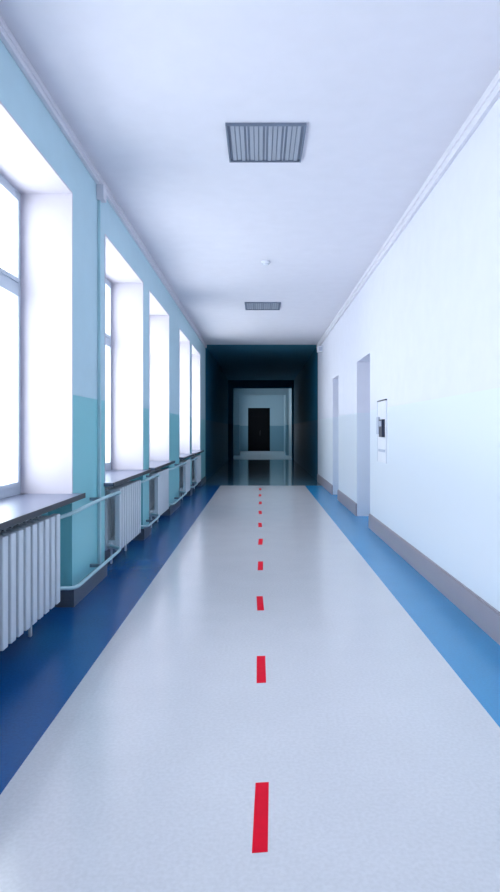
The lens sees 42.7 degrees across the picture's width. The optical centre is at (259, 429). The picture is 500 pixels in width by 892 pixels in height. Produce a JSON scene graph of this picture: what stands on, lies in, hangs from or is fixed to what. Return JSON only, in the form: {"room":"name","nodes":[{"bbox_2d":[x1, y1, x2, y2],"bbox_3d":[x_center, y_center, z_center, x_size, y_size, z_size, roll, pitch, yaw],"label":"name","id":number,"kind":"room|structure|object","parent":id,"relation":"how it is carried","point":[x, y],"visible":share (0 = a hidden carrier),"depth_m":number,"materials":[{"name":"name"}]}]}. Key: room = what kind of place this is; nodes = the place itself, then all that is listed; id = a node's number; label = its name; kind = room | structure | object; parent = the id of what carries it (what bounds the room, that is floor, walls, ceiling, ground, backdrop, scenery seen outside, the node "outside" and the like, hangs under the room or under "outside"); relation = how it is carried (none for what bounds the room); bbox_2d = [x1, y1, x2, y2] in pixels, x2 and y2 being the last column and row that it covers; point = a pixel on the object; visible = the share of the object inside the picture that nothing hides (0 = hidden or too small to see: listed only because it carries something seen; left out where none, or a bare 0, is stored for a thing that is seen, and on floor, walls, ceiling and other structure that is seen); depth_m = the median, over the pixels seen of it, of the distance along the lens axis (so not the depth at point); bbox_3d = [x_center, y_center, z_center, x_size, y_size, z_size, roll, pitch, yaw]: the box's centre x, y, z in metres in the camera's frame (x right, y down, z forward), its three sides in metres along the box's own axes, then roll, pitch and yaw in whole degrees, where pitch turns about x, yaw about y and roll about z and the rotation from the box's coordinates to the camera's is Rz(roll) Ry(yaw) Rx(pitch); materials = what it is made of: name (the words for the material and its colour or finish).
{"room":"hospital corridor","nodes":[
{"label":"hospital corridor","id":0,"kind":"room"},
{"bbox_2d":[0,39,227,585],"bbox_3d":[-1.540,-0.415,17.500,0.420,3.330,41.000,0,0,0],"label":"wall","id":1,"kind":"structure","parent":0,"point":[78,531],"depth_m":5.02,"materials":[{"name":"paint"}]},
{"bbox_2d":[0,101,85,530],"bbox_3d":[-1.496,-0.599,3.635,0.507,2.162,1.850,0,0,0],"label":"window","id":2,"kind":"structure","parent":1,"relation":"in","point":[38,283],"depth_m":4.52,"materials":[{"name":"paint"}]},
{"bbox_2d":[60,491,120,589],"bbox_3d":[-1.292,0.800,4.941,0.141,0.546,1.687,0,0,0],"label":"pipe","id":3,"kind":"object","parent":1,"relation":"attached to","point":[94,500],"visible":0.82,"depth_m":4.76,"materials":[{"name":"metal"}]},
{"bbox_2d":[96,184,106,563],"bbox_3d":[-1.300,-0.445,5.250,0.060,3.110,0.100,0,0,0],"label":"cable conduit","id":4,"kind":"object","parent":1,"relation":"attached to","point":[101,191],"visible":0.82,"depth_m":5.24,"materials":[{"name":"plastic"}]},
{"bbox_2d":[0,15,206,347],"bbox_3d":[-1.310,-2.040,6.300,0.040,0.080,18.600,0,0,0],"label":"trim","id":5,"kind":"structure","parent":1,"relation":"attached to","point":[6,36],"depth_m":4.39,"materials":[{"name":"white paint"}]},
{"bbox_2d":[104,234,150,486],"bbox_3d":[-1.496,-0.599,6.370,0.507,2.162,1.860,0,0,0],"label":"window","id":6,"kind":"structure","parent":1,"relation":"in","point":[123,286],"depth_m":7.26,"materials":[{"name":"paint"}]},
{"bbox_2d":[55,476,205,606],"bbox_3d":[-1.406,1.185,6.300,0.188,0.130,18.600,0,0,0],"label":"baseboard","id":7,"kind":"structure","parent":1,"relation":"attached to","point":[68,598],"depth_m":5.10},
{"bbox_2d":[141,474,159,526],"bbox_3d":[-1.292,0.800,7.406,0.141,0.546,1.137,0,0,0],"label":"pipe","id":8,"kind":"object","parent":1,"relation":"attached to","point":[156,475],"visible":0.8,"depth_m":7.46,"materials":[{"name":"metal"}]},
{"bbox_2d":[149,290,174,469],"bbox_3d":[-1.496,-0.599,8.505,0.507,2.162,1.750,0,0,0],"label":"window","id":9,"kind":"structure","parent":1,"relation":"in","point":[158,316],"depth_m":9.34,"materials":[{"name":"paint"}]},
{"bbox_2d":[169,462,186,504],"bbox_3d":[-1.292,0.800,9.886,0.141,0.546,1.937,0,0,0],"label":"pipe","id":10,"kind":"object","parent":1,"relation":"attached to","point":[180,464],"visible":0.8,"depth_m":9.94,"materials":[{"name":"metal"}]},
{"bbox_2d":[179,328,193,458],"bbox_3d":[-1.496,-0.599,11.320,0.507,2.162,1.620,0,0,0],"label":"window","id":11,"kind":"structure","parent":1,"relation":"in","point":[184,343],"depth_m":12.09,"materials":[{"name":"paint"}]},
{"bbox_2d":[190,457,197,487],"bbox_3d":[-1.292,0.800,12.211,0.141,0.546,1.087,0,0,0],"label":"pipe","id":12,"kind":"object","parent":1,"relation":"attached to","point":[191,486],"visible":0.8,"depth_m":12.27,"materials":[{"name":"metal"}]},
{"bbox_2d":[192,344,203,454],"bbox_3d":[-1.496,-0.599,13.320,0.507,2.162,1.820,0,0,0],"label":"window","id":13,"kind":"structure","parent":1,"relation":"in","point":[196,450],"depth_m":14.19,"materials":[{"name":"paint"}]},
{"bbox_2d":[0,451,499,891],"bbox_3d":[0.000,1.300,17.600,3.500,0.100,41.200,0,0,0],"label":"floor","id":14,"kind":"structure","parent":0,"point":[138,729],"depth_m":2.78,"materials":[{"name":"light grey linoleum"},{"name":"blue linoleum"},{"name":"red paint"}]},
{"bbox_2d":[0,514,59,650],"bbox_3d":[-1.383,0.890,3.555,0.235,0.720,1.090,0,0,0],"label":"radiator","id":15,"kind":"object","parent":14,"relation":"on","point":[29,549],"visible":0.92,"depth_m":3.50,"materials":[{"name":"metal"}]},
{"bbox_2d":[105,480,140,563],"bbox_3d":[-1.383,0.890,6.295,0.235,0.720,1.090,0,0,0],"label":"radiator","id":16,"kind":"object","parent":14,"relation":"on","point":[122,511],"visible":0.84,"depth_m":6.01,"materials":[{"name":"metal"}]},
{"bbox_2d":[149,468,168,527],"bbox_3d":[-1.383,0.890,8.428,0.235,0.720,0.985,0,0,0],"label":"radiator","id":17,"kind":"object","parent":14,"relation":"on","point":[158,486],"visible":0.7,"depth_m":8.19,"materials":[{"name":"metal"}]},
{"bbox_2d":[179,459,189,499],"bbox_3d":[-1.383,0.890,11.283,0.235,0.720,0.775,0,0,0],"label":"radiator","id":18,"kind":"object","parent":14,"relation":"on","point":[184,470],"visible":0.75,"depth_m":11.15,"materials":[{"name":"metal"}]},
{"bbox_2d":[192,455,200,488],"bbox_3d":[-1.383,0.890,13.277,0.235,0.720,0.985,0,0,0],"label":"radiator","id":19,"kind":"object","parent":14,"relation":"on","point":[196,464],"visible":0.6,"depth_m":13.14,"materials":[{"name":"metal"}]},
{"bbox_2d":[252,488,268,852],"bbox_3d":[0.003,1.249,7.795,0.060,0.002,11.810,0,0,0],"label":"tape","id":20,"kind":"object","parent":14,"relation":"on","point":[260,823],"visible":1,"depth_m":2.14,"materials":[{"name":"red plastic"}]},
{"bbox_2d":[0,0,499,379],"bbox_3d":[0.000,-2.130,17.600,3.500,0.100,41.200,0,0,0],"label":"ceiling","id":21,"kind":"structure","parent":0,"point":[149,90],"depth_m":4.30,"materials":[{"name":"paint"}]},
{"bbox_2d":[245,302,280,309],"bbox_3d":[0.045,-2.070,10.700,0.590,0.020,0.600,0,0,0],"label":"ceiling light","id":22,"kind":"object","parent":21,"relation":"attached to","point":[248,305],"depth_m":10.67,"materials":[{"name":"white metal"}]},
{"bbox_2d":[261,260,269,265],"bbox_3d":[0.070,-2.055,7.900,0.110,0.050,0.110,0,0,0],"label":"smoke detector","id":23,"kind":"object","parent":21,"relation":"attached to","point":[265,262],"visible":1,"depth_m":7.87,"materials":[{"name":"white plastic"}]},
{"bbox_2d":[225,123,306,162],"bbox_3d":[0.040,-2.070,4.630,0.550,0.020,0.600,0,0,0],"label":"ceiling light","id":24,"kind":"object","parent":21,"relation":"attached to","point":[246,142],"depth_m":4.61,"materials":[{"name":"white metal"}]},
{"bbox_2d":[228,380,293,459],"bbox_3d":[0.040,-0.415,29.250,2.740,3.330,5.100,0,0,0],"label":"door frame","id":25,"kind":"structure","parent":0,"point":[236,388],"depth_m":26.99,"materials":[{"name":"paint"}]},
{"bbox_2d":[240,395,283,450],"bbox_3d":[0.000,-0.415,38.100,3.500,3.330,0.200,0,0,0],"label":"wall","id":26,"kind":"structure","parent":0,"point":[275,403],"depth_m":38.00,"materials":[{"name":"paint"}]},
{"bbox_2d":[248,408,269,450],"bbox_3d":[-0.060,-0.030,38.069,1.300,2.560,0.222,0,0,0],"label":"door","id":27,"kind":"structure","parent":26,"relation":"in","point":[258,418],"depth_m":38.03,"materials":[{"name":"metal"}]},
{"bbox_2d":[284,97,499,611],"bbox_3d":[1.580,-0.415,17.500,0.340,3.330,41.000,0,0,0],"label":"wall","id":28,"kind":"structure","parent":0,"point":[421,335],"depth_m":5.36,"materials":[{"name":"paint"}]},
{"bbox_2d":[317,346,322,352],"bbox_3d":[1.350,-1.815,14.395,0.120,0.130,0.210,0,0,0],"label":"wall speaker","id":29,"kind":"object","parent":28,"relation":"attached to","point":[319,348],"visible":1,"depth_m":14.30,"materials":[{"name":"white plastic"}]},
{"bbox_2d":[376,399,386,462],"bbox_3d":[1.383,0.013,7.350,0.055,0.715,0.500,0,0,0],"label":"wall control panel","id":30,"kind":"object","parent":28,"relation":"attached to","point":[381,419],"visible":1,"depth_m":7.28,"materials":[{"name":"white plastic"}]},
{"bbox_2d":[316,70,499,347],"bbox_3d":[1.389,-2.020,6.300,0.042,0.120,18.600,0,0,0],"label":"trim","id":31,"kind":"structure","parent":28,"relation":"attached to","point":[490,96],"depth_m":5.07,"materials":[{"name":"white paint"}]},
{"bbox_2d":[317,474,499,644],"bbox_3d":[1.401,1.160,6.300,0.018,0.180,18.600,0,0,0],"label":"baseboard","id":32,"kind":"structure","parent":28,"relation":"attached to","point":[477,609],"depth_m":4.99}
]}

